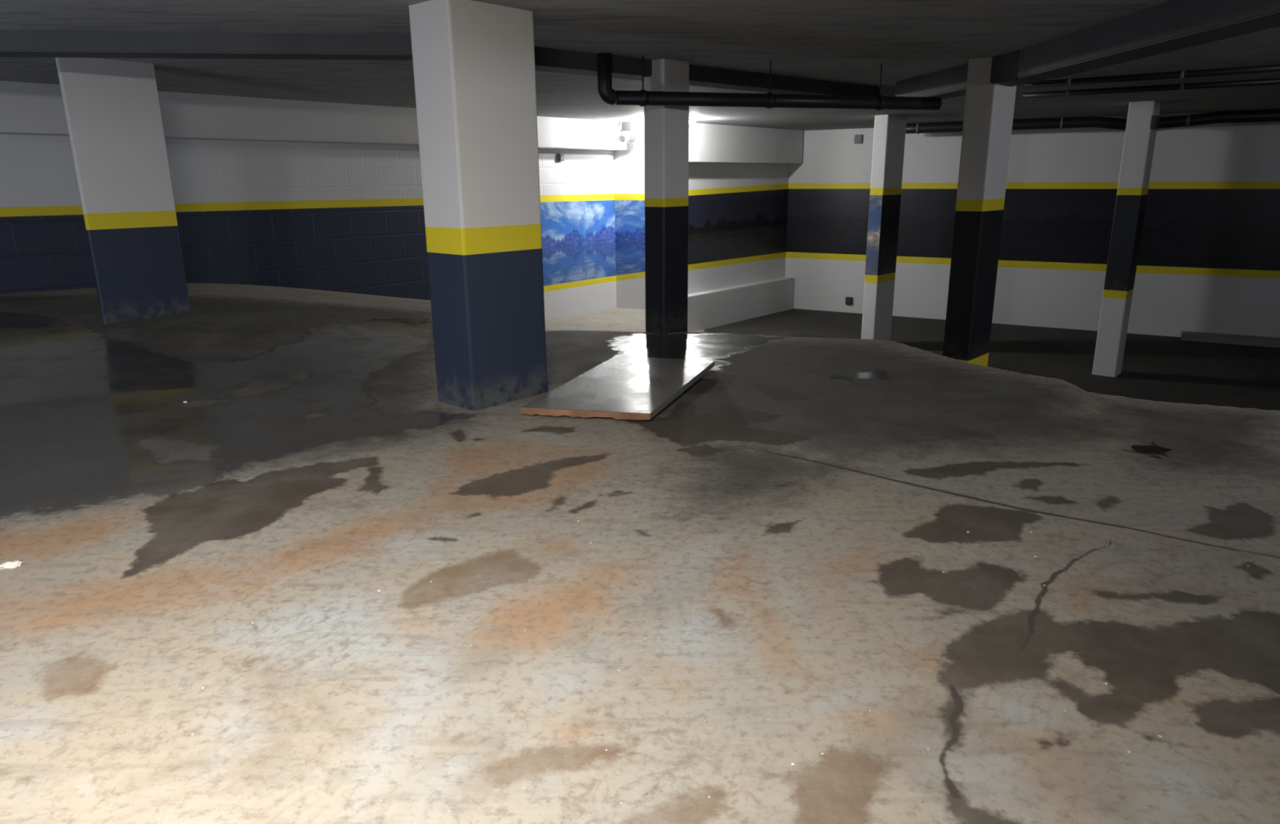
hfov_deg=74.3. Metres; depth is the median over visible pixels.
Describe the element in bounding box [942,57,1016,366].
concrete column
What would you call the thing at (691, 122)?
ceiling lamp
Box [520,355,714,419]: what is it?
wooden board
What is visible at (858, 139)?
box
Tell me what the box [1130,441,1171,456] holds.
dead leaf
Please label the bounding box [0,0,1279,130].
ceiling
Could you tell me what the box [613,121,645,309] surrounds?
wall
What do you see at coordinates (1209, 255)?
wall
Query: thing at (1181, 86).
conduit
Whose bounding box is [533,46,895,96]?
ceiling beam
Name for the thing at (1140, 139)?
concrete column
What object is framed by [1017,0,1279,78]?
ceiling beam
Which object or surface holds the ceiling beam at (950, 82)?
attached to the ceiling
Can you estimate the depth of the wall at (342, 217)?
10.22 m
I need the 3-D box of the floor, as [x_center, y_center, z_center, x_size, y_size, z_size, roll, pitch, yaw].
[0.015,1.778,0.493,45.616,1.770,45.644,-1,16,0]
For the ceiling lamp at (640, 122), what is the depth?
13.36 m
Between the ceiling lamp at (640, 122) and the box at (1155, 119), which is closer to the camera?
the box at (1155, 119)
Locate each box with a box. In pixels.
[557,153,564,160]
[844,296,853,304]
[853,134,862,143]
[1151,115,1159,129]
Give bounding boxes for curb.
[1180,330,1279,347]
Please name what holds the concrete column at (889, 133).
on the floor
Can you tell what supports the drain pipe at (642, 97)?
hanging from the ceiling
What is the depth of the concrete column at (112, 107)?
6.57 m
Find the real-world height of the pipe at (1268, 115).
0.233 m
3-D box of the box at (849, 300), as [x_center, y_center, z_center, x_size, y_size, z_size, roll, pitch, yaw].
[4.310,-2.291,17.409,0.139,0.153,0.065,9,18,30]
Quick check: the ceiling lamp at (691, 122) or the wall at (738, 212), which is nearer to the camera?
the ceiling lamp at (691, 122)
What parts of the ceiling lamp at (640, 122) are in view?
bulb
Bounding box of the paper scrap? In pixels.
[0,560,22,568]
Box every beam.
[0,29,413,60]
[0,80,627,150]
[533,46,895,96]
[688,123,803,164]
[895,50,1051,99]
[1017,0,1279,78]
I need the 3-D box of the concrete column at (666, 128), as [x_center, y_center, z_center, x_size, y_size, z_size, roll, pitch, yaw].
[0.224,-1.624,7.078,0.216,2.478,0.326,13,20,40]
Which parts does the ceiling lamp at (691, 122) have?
bulb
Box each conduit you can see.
[1022,77,1279,98]
[1024,63,1279,88]
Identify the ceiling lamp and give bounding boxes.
[637,119,644,125]
[688,118,695,124]
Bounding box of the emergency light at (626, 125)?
[617,120,636,142]
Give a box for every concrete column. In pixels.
[55,57,191,324]
[408,0,547,410]
[644,58,688,333]
[861,114,906,340]
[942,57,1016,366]
[1092,101,1160,377]
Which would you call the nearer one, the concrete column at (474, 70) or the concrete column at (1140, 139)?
the concrete column at (474, 70)
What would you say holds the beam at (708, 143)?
attached to the wall at (738, 212)
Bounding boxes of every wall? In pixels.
[0,133,616,319]
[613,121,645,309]
[688,162,789,293]
[785,118,1279,337]
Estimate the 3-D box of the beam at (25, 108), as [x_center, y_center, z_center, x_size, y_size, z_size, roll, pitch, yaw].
[-4.076,-3.412,9.809,0.275,0.501,11.999,12,20,38]
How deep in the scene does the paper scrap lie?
2.91 m
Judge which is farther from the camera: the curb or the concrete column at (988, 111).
the curb
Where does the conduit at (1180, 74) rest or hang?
attached to the ceiling
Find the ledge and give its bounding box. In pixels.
[687,276,794,332]
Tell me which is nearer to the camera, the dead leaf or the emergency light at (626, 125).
the dead leaf
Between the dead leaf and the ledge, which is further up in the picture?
the ledge
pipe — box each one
[596,53,942,110]
[905,109,1279,133]
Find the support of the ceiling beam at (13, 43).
attached to the ceiling
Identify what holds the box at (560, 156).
attached to the wall at (342, 217)
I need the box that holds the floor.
[0,283,1279,823]

